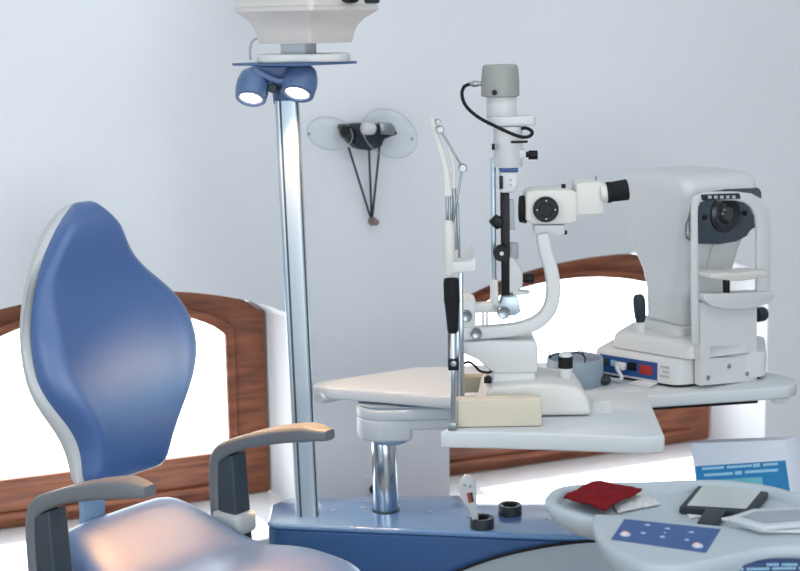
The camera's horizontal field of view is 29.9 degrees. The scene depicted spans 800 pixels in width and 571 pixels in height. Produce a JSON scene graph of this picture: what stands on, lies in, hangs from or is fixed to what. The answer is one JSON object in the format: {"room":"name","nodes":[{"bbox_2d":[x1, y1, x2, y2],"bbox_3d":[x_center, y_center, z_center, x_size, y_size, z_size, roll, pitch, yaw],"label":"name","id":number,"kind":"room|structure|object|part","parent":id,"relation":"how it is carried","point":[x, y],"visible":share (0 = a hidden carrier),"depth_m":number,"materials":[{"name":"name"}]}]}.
{"room":"examination room","nodes":[
{"label":"examination room","id":0,"kind":"room"},
{"bbox_2d":[0,0,799,529],"bbox_3d":[0.098,-0.606,4.273,6.200,3.000,0.330,-5,11,-22],"label":"wall","id":1,"kind":"structure","parent":0,"point":[130,108],"depth_m":4.11,"materials":[{"name":"paint"}]},
{"bbox_2d":[0,291,269,528],"bbox_3d":[-0.830,0.316,4.154,0.947,0.651,0.075,-5,11,-22],"label":"window","id":2,"kind":"structure","parent":1,"relation":"in","point":[185,478],"depth_m":4.25,"materials":[{"name":"brown wood"}]},
{"bbox_2d":[0,492,281,570],"bbox_3d":[-0.788,0.687,4.023,1.097,0.032,0.360,-5,11,-22],"label":"trim","id":3,"kind":"structure","parent":1,"relation":"attached to","point":[13,553],"depth_m":4.05,"materials":[{"name":"paint"}]},
{"bbox_2d":[307,109,417,225],"bbox_3d":[-0.101,-0.308,3.995,0.310,0.318,0.121,-4,11,-19],"label":"wall sconce","id":4,"kind":"object","parent":1,"relation":"attached to","point":[369,136],"visible":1,"depth_m":3.99,"materials":[{"name":"black plastic"}]},
{"bbox_3d":[-0.135,-0.398,3.964,0.045,0.048,0.012,-5,11,-22],"label":"plate","id":5,"kind":"part","parent":4,"relation":"part of","materials":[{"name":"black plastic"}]},
{"bbox_3d":[-0.108,-0.277,4.026,0.073,0.196,0.006,-9,13,-37],"label":"rod","id":6,"kind":"part","parent":4,"relation":"part of","materials":[{"name":"black metal"}]},
{"bbox_3d":[-0.084,-0.415,3.970,0.041,0.034,0.034,-4,11,-18],"label":"bulb","id":7,"kind":"part","parent":4,"relation":"part of","materials":[{"name":"white glass"}]},
{"bbox_3d":[-0.080,-0.275,4.038,0.006,0.187,0.027,0,10,8],"label":"rod","id":8,"kind":"part","parent":4,"relation":"part of","materials":[{"name":"black metal"}]},
{"bbox_3d":[-0.070,-0.173,4.075,0.024,0.024,0.035,-5,11,-22],"label":"wall knob","id":9,"kind":"part","parent":4,"relation":"part of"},
{"bbox_3d":[-0.064,-0.284,4.043,0.032,0.201,0.006,3,11,20],"label":"rod","id":10,"kind":"part","parent":4,"relation":"part of","materials":[{"name":"metal"}]},
{"bbox_2d":[365,478,372,496],"bbox_3d":[-0.073,0.567,4.212,0.052,0.059,0.010,-5,11,-22],"label":"wall socket","id":11,"kind":"object","parent":1,"relation":"attached to","point":[368,481],"visible":0.34,"depth_m":4.20,"materials":[{"name":"white plastic"}]},
{"bbox_2d":[448,253,708,475],"bbox_3d":[0.529,0.224,4.715,1.032,0.653,0.075,-5,11,-22],"label":"window","id":12,"kind":"structure","parent":1,"relation":"in","point":[679,425],"depth_m":4.68,"materials":[{"name":"brown wood"}]},
{"bbox_2d":[450,439,708,495],"bbox_3d":[0.616,0.593,4.602,1.084,0.032,0.360,-5,11,-22],"label":"trim","id":13,"kind":"structure","parent":1,"relation":"attached to","point":[675,463],"depth_m":4.62,"materials":[{"name":"paint"}]},
{"bbox_3d":[1.267,1.378,1.846,8.813,0.100,8.450,-1,10,0],"label":"floor","id":14,"kind":"structure","parent":0,"visible":0},
{"bbox_2d":[20,201,359,570],"bbox_3d":[-0.457,0.481,3.163,0.798,1.267,0.615,7,13,39],"label":"chair","id":15,"kind":"object","parent":14,"relation":"on","point":[108,349],"visible":1,"depth_m":3.24,"materials":[{"name":"blue leather"}]},
{"bbox_3d":[-0.694,0.548,3.015,0.058,0.214,0.048,7,13,37],"label":"armrest post","id":16,"kind":"part","parent":15,"relation":"part of","materials":[{"name":"grey plastic"}]},
{"bbox_3d":[-0.605,0.490,2.933,0.350,0.275,0.062,7,13,37],"label":"armrest","id":17,"kind":"part","parent":15,"relation":"part of","materials":[{"name":"grey plastic"}]},
{"bbox_3d":[-0.626,0.116,3.328,0.175,0.600,0.450,7,13,37],"label":"backrest","id":18,"kind":"part","parent":15,"relation":"part of","materials":[{"name":"blue leather"}]},
{"bbox_3d":[-0.397,0.581,3.127,0.635,0.129,0.430,7,13,37],"label":"seat","id":19,"kind":"part","parent":15,"relation":"part of","materials":[{"name":"leather"}]},
{"bbox_3d":[-0.374,0.482,3.405,0.058,0.214,0.048,7,13,37],"label":"armrest post","id":20,"kind":"part","parent":15,"relation":"part of","materials":[{"name":"grey plastic"}]},
{"bbox_3d":[-0.285,0.423,3.323,0.350,0.275,0.062,7,13,37],"label":"armrest","id":21,"kind":"part","parent":15,"relation":"part of","materials":[{"name":"grey plastic"}]},
{"bbox_2d":[267,494,613,570],"bbox_3d":[0.289,0.780,3.527,1.192,0.524,0.398,-1,10,0],"label":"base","id":22,"kind":"object","parent":14,"relation":"on","point":[510,532],"visible":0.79,"depth_m":3.46,"materials":[{"name":"blue metal"}]},
{"bbox_2d":[232,61,356,516],"bbox_3d":[-0.245,0.021,3.457,0.248,1.063,0.194,-10,14,-43],"label":"column","id":23,"kind":"structure","parent":22,"relation":"on","point":[290,84],"depth_m":3.42,"materials":[{"name":"metal"}]},
{"bbox_3d":[-0.238,-0.501,3.381,0.216,0.006,0.180,7,13,39],"label":"shelf plate","id":24,"kind":"part","parent":23,"relation":"part of","materials":[{"name":"metal"}]},
{"bbox_2d":[235,0,379,62],"bbox_3d":[-0.202,-0.631,3.353,0.254,0.257,0.234,7,13,38],"label":"projector","id":25,"kind":"object","parent":23,"relation":"on","point":[297,26],"visible":1,"depth_m":3.30,"materials":[{"name":"white plastic"}]},
{"bbox_2d":[356,401,449,513],"bbox_3d":[0.191,0.398,3.569,0.585,0.267,0.131,-1,10,-3],"label":"support","id":26,"kind":"object","parent":22,"relation":"on","point":[387,426],"visible":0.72,"depth_m":3.49,"materials":[{"name":"silver metal"}]},
{"bbox_3d":[0.191,0.269,3.545,0.579,0.004,0.129,-2,10,-3],"label":"arm","id":27,"kind":"part","parent":26,"relation":"part of"},
{"bbox_3d":[0.190,0.310,3.554,0.585,0.080,0.130,-1,10,-3],"label":"swing arm","id":28,"kind":"part","parent":26,"relation":"part of"},
{"bbox_2d":[313,363,796,409],"bbox_3d":[0.362,0.251,3.571,1.143,0.056,0.398,-1,10,0],"label":"table","id":29,"kind":"object","parent":26,"relation":"on","point":[419,386],"visible":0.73,"depth_m":3.49,"materials":[{"name":"white plastic"}]},
{"bbox_2d":[441,392,664,453],"bbox_3d":[0.344,0.297,3.234,0.446,0.086,0.475,1,10,10],"label":"table","id":30,"kind":"object","parent":29,"relation":"on","point":[617,422],"visible":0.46,"depth_m":3.03,"materials":[{"name":"plastic"}]},
{"bbox_2d":[428,117,475,429],"bbox_3d":[0.106,-0.033,3.067,0.093,0.630,0.190,-1,10,0],"label":"frame","id":31,"kind":"object","parent":30,"relation":"on","point":[456,260],"visible":0.99,"depth_m":2.99,"materials":[{"name":"plastic"}]},
{"bbox_3d":[0.093,-0.152,2.969,0.006,0.054,0.006,-1,10,0],"label":"guide rod","id":32,"kind":"part","parent":31,"relation":"part of","materials":[{"name":"metal"}]},
{"bbox_3d":[0.102,-0.152,2.969,0.006,0.054,0.006,-1,10,0],"label":"guide rod","id":33,"kind":"part","parent":31,"relation":"part of","materials":[{"name":"metal"}]},
{"bbox_3d":[0.102,-0.216,2.946,0.047,0.184,0.005,-1,10,0],"label":"fixation arm","id":34,"kind":"part","parent":31,"relation":"part of","materials":[{"name":"metal"}]},
{"bbox_3d":[0.108,0.192,3.030,0.014,0.200,0.013,-1,10,0],"label":"rod","id":35,"kind":"part","parent":31,"relation":"part of","materials":[{"name":"silver metal"}]},
{"bbox_3d":[0.116,-0.128,3.136,0.012,0.160,0.008,-1,10,0],"label":"guide rod","id":36,"kind":"part","parent":31,"relation":"part of","materials":[{"name":"metal"}]},
{"bbox_3d":[0.118,0.156,3.075,0.008,0.256,0.007,-1,10,0],"label":"rod","id":37,"kind":"part","parent":31,"relation":"part of","materials":[{"name":"silver metal"}]},
{"bbox_3d":[0.118,-0.107,3.028,0.008,0.120,0.006,-1,10,0],"label":"guide rod","id":38,"kind":"part","parent":31,"relation":"part of","materials":[{"name":"metal"}]},
{"bbox_3d":[0.128,0.112,3.118,0.011,0.326,0.010,-1,10,0],"label":"rod","id":39,"kind":"part","parent":31,"relation":"part of","materials":[{"name":"silver metal"}]},
{"bbox_2d":[453,245,475,272],"bbox_3d":[0.127,-0.054,3.068,0.049,0.029,0.180,-1,10,0],"label":"chin rest","id":40,"kind":"object","parent":31,"relation":"on","point":[464,260],"depth_m":2.98,"materials":[{"name":"white plastic"}]},
{"bbox_2d":[456,64,629,426],"bbox_3d":[0.297,-0.099,3.144,0.376,0.726,0.315,-1,10,0],"label":"lamp","id":41,"kind":"object","parent":30,"relation":"on","point":[514,391],"visible":0.97,"depth_m":3.11,"materials":[{"name":"plastic"}]},
{"bbox_3d":[0.138,0.063,3.146,0.026,0.026,0.027,-1,10,0],"label":"knob","id":42,"kind":"part","parent":41,"relation":"part of","materials":[{"name":"metal"}]},
{"bbox_3d":[0.226,0.216,3.345,0.172,0.038,0.030,-1,10,0],"label":"rail","id":43,"kind":"part","parent":41,"relation":"part of","materials":[{"name":"beige plastic"}]},
{"bbox_3d":[0.160,0.099,3.142,0.023,0.023,0.027,-1,10,0],"label":"knob","id":44,"kind":"part","parent":41,"relation":"part of","materials":[{"name":"metal"}]},
{"bbox_3d":[0.186,0.020,3.173,0.060,0.071,0.035,-1,10,0],"label":"lamp arm","id":45,"kind":"part","parent":41,"relation":"part of","materials":[{"name":"white plastic"}]},
{"bbox_3d":[0.202,0.256,3.062,0.173,0.059,0.030,-1,10,0],"label":"rail","id":46,"kind":"part","parent":41,"relation":"part of","materials":[{"name":"beige plastic"}]},
{"bbox_3d":[0.212,-0.069,3.135,0.035,0.035,0.027,-1,10,0],"label":"width knob","id":47,"kind":"part","parent":41,"relation":"part of","materials":[{"name":"black plastic"}]},
{"bbox_3d":[0.217,0.056,3.155,0.027,0.027,0.027,-1,10,0],"label":"knob","id":48,"kind":"part","parent":41,"relation":"part of","materials":[{"name":"metal"}]},
{"bbox_3d":[0.221,-0.085,3.152,0.020,0.223,0.020,-1,10,0],"label":"slit rail","id":49,"kind":"part","parent":41,"relation":"part of","materials":[{"name":"black plastic"}]},
{"bbox_3d":[0.232,0.001,3.139,0.206,0.225,0.036,-1,10,0],"label":"microscope arm","id":50,"kind":"part","parent":41,"relation":"part of","materials":[{"name":"white plastic"}]},
{"bbox_3d":[0.244,-0.294,3.071,0.034,0.005,0.012,-1,10,0],"label":"filter lever","id":51,"kind":"part","parent":41,"relation":"part of","materials":[{"name":"black plastic"}]},
{"bbox_3d":[0.256,0.013,3.172,0.037,0.010,0.030,-1,10,0],"label":"tilt plate","id":52,"kind":"part","parent":41,"relation":"part of","materials":[{"name":"white plastic"}]},
{"bbox_3d":[0.269,-0.015,3.167,0.028,0.022,0.022,-1,10,0],"label":"tilt knob","id":53,"kind":"part","parent":41,"relation":"part of","materials":[{"name":"black plastic"}]},
{"bbox_3d":[0.271,-0.272,3.121,0.030,0.019,0.019,-1,10,0],"label":"slit knob","id":54,"kind":"part","parent":41,"relation":"part of","materials":[{"name":"black plastic"}]},
{"bbox_3d":[0.301,-0.157,3.093,0.052,0.052,0.015,-1,10,0],"label":"magnification knob","id":55,"kind":"part","parent":41,"relation":"part of","materials":[{"name":"black plastic"}]},
{"bbox_3d":[0.311,-0.119,3.148,0.064,0.024,0.056,-1,10,0],"label":"mount plate","id":56,"kind":"part","parent":41,"relation":"part of","materials":[{"name":"white plastic"}]},
{"bbox_2d":[547,351,610,388],"bbox_3d":[0.412,0.199,3.531,0.134,0.062,0.133,-6,11,-27],"label":"container","id":57,"kind":"object","parent":29,"relation":"on","point":[590,375],"visible":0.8,"depth_m":3.49,"materials":[{"name":"grey plastic"}]},
{"bbox_2d":[549,349,585,362],"bbox_3d":[0.393,0.170,3.534,0.088,0.031,0.075,-1,10,0],"label":"glasses","id":58,"kind":"object","parent":57,"relation":"in","point":[577,352],"visible":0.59,"depth_m":3.53,"materials":[{"name":"black plastic"}]},
{"bbox_2d":[629,380,656,387],"bbox_3d":[0.572,0.228,3.510,0.060,0.006,0.058,7,13,38],"label":"leaflet","id":59,"kind":"object","parent":29,"relation":"on","point":[643,383],"visible":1,"depth_m":3.50,"materials":[{"name":"paper"}]},
{"bbox_2d":[596,165,773,386],"bbox_3d":[0.691,-0.029,3.577,0.394,0.491,0.367,5,12,29],"label":"autorefractor","id":60,"kind":"object","parent":29,"relation":"on","point":[686,226],"visible":0.94,"depth_m":3.49,"materials":[{"name":"white plastic"}]},
{"bbox_2d":[603,358,608,365],"bbox_3d":[0.490,0.182,3.582,0.021,0.018,0.005,8,13,41],"label":"socket","id":61,"kind":"object","parent":60,"relation":"attached to","point":[605,360],"depth_m":3.58,"materials":[{"name":"plastic"}]},
{"bbox_3d":[0.540,0.192,3.543,0.158,0.042,0.004,8,13,41],"label":"connector panel","id":62,"kind":"part","parent":60,"relation":"part of","materials":[{"name":"blue plastic"}]},
{"bbox_2d":[628,362,635,370],"bbox_3d":[0.547,0.191,3.533,0.022,0.020,0.005,8,13,41],"label":"socket","id":63,"kind":"object","parent":60,"relation":"attached to","point":[631,365],"depth_m":3.53,"materials":[{"name":"black plastic"}]},
{"bbox_2d":[639,364,652,375],"bbox_3d":[0.576,0.198,3.509,0.035,0.022,0.005,8,13,41],"label":"switch","id":64,"kind":"object","parent":60,"relation":"attached to","point":[644,369],"depth_m":3.51,"materials":[{"name":"red plastic"}]},
{"bbox_2d":[708,195,735,198],"bbox_3d":[0.727,-0.200,3.387,0.084,0.013,0.001,-7,12,-30],"label":"print","id":65,"kind":"object","parent":60,"relation":"on","point":[709,196],"depth_m":3.39},
{"bbox_3d":[0.749,0.004,3.442,0.018,0.043,0.017,-1,10,0],"label":"chin post","id":66,"kind":"part","parent":60,"relation":"part of","materials":[{"name":"black plastic"}]},
{"bbox_3d":[0.761,-0.047,3.446,0.247,0.349,0.009,-7,12,-30],"label":"headrest frame","id":67,"kind":"part","parent":60,"relation":"part of","materials":[{"name":"white plastic"}]},
{"bbox_2d":[698,290,773,309],"bbox_3d":[0.774,0.030,3.468,0.217,0.049,0.035,-7,12,-30],"label":"shelf","id":68,"kind":"object","parent":60,"relation":"attached to","point":[707,299],"depth_m":3.45,"materials":[{"name":"white plastic"}]},
{"bbox_3d":[0.866,0.070,3.626,0.040,0.036,0.036,-7,12,-30],"label":"knob","id":69,"kind":"part","parent":60,"relation":"part of","materials":[{"name":"black plastic"}]},
{"bbox_3d":[0.722,0.261,3.546,0.285,0.014,0.194,-1,10,0],"label":"under plate","id":70,"kind":"part","parent":29,"relation":"part of","materials":[{"name":"black plastic"}]},
{"bbox_3d":[0.285,0.553,3.487,1.192,0.014,0.398,-1,10,0],"label":"panel","id":71,"kind":"part","parent":22,"relation":"part of","materials":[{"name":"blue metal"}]},
{"bbox_2d":[458,474,477,519],"bbox_3d":[0.155,0.487,3.420,0.044,0.118,0.007,-1,10,0],"label":"eye occluder","id":72,"kind":"object","parent":22,"relation":"on","point":[467,484],"visible":1,"depth_m":3.42,"materials":[{"name":"white plastic"}]},
{"bbox_2d":[470,513,493,530],"bbox_3d":[0.188,0.543,3.444,0.055,0.024,0.055,-1,10,0],"label":"cup","id":73,"kind":"object","parent":22,"relation":"on","point":[485,522],"depth_m":3.42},
{"bbox_2d":[498,501,521,517],"bbox_3d":[0.259,0.526,3.531,0.055,0.024,0.055,-1,10,0],"label":"cup","id":74,"kind":"object","parent":22,"relation":"on","point":[506,509],"depth_m":3.51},
{"bbox_2d":[545,480,799,570],"bbox_3d":[0.550,0.777,2.697,0.532,0.810,0.568,-3,10,-13],"label":"desk","id":75,"kind":"object","parent":14,"relation":"on","point":[660,537],"visible":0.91,"depth_m":2.48,"materials":[{"name":"white plastic"}]},
{"bbox_2d":[564,481,641,510],"bbox_3d":[0.365,0.374,2.717,0.101,0.019,0.132,7,13,38],"label":"cleaning cloth","id":76,"kind":"object","parent":75,"relation":"on","point":[601,495],"visible":1,"depth_m":2.70,"materials":[{"name":"red fabric"}]},
{"bbox_2d":[614,493,659,512],"bbox_3d":[0.416,0.391,2.718,0.103,0.008,0.078,-6,11,-26],"label":"cleaning wipe","id":77,"kind":"object","parent":75,"relation":"on","point":[640,500],"visible":0.84,"depth_m":2.70,"materials":[{"name":"white fabric"}]},
{"bbox_3d":[0.519,0.423,2.611,0.517,0.062,0.374,-1,10,0],"label":"dish","id":78,"kind":"part","parent":75,"relation":"part of","materials":[{"name":"white plastic"}]},
{"bbox_2d":[687,514,701,518],"bbox_3d":[0.524,0.404,2.653,0.033,0.002,0.047,-1,10,0],"label":"paper slip","id":79,"kind":"object","parent":75,"relation":"on","point":[691,516],"visible":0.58,"depth_m":2.64,"materials":[{"name":"white paper"}]},
{"bbox_2d":[679,485,772,525],"bbox_3d":[0.575,0.392,2.679,0.128,0.014,0.255,4,11,26],"label":"panel","id":80,"kind":"object","parent":75,"relation":"on","point":[714,503],"visible":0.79,"depth_m":2.67,"materials":[{"name":"plastic"}]},
{"bbox_3d":[0.540,0.404,2.603,0.036,0.011,0.088,3,11,24],"label":"handle","id":81,"kind":"part","parent":80,"relation":"part of","materials":[{"name":"black plastic"}]},
{"bbox_3d":[0.587,0.381,2.704,0.106,0.001,0.144,4,11,24],"label":"panel","id":82,"kind":"part","parent":80,"relation":"part of","materials":[{"name":"white plastic"}]},
{"bbox_2d":[691,436,799,493],"bbox_3d":[0.828,0.452,3.549,0.287,0.184,0.032,-1,10,0],"label":"box","id":83,"kind":"object","parent":75,"relation":"on","point":[769,461],"visible":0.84,"depth_m":3.53,"materials":[{"name":"white cardboard"}]},
{"bbox_2d":[721,477,762,484],"bbox_3d":[0.800,0.469,3.536,0.116,0.035,0.001,-1,10,0],"label":"picture","id":84,"kind":"object","parent":83,"relation":"attached to","point":[756,480],"depth_m":3.53},
{"bbox_2d":[721,516,799,532],"bbox_3d":[0.615,0.399,2.516,0.150,0.006,0.094,2,11,18],"label":"paper stack","id":85,"kind":"object","parent":75,"relation":"on","point":[791,530],"visible":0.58,"depth_m":2.48,"materials":[{"name":"white paper"}]},
{"bbox_2d":[727,507,799,530],"bbox_3d":[0.628,0.390,2.511,0.159,0.008,0.099,-1,10,0],"label":"tablet","id":86,"kind":"object","parent":85,"relation":"on","point":[766,519],"visible":1,"depth_m":2.50,"materials":[{"name":"white plastic"}]}
]}

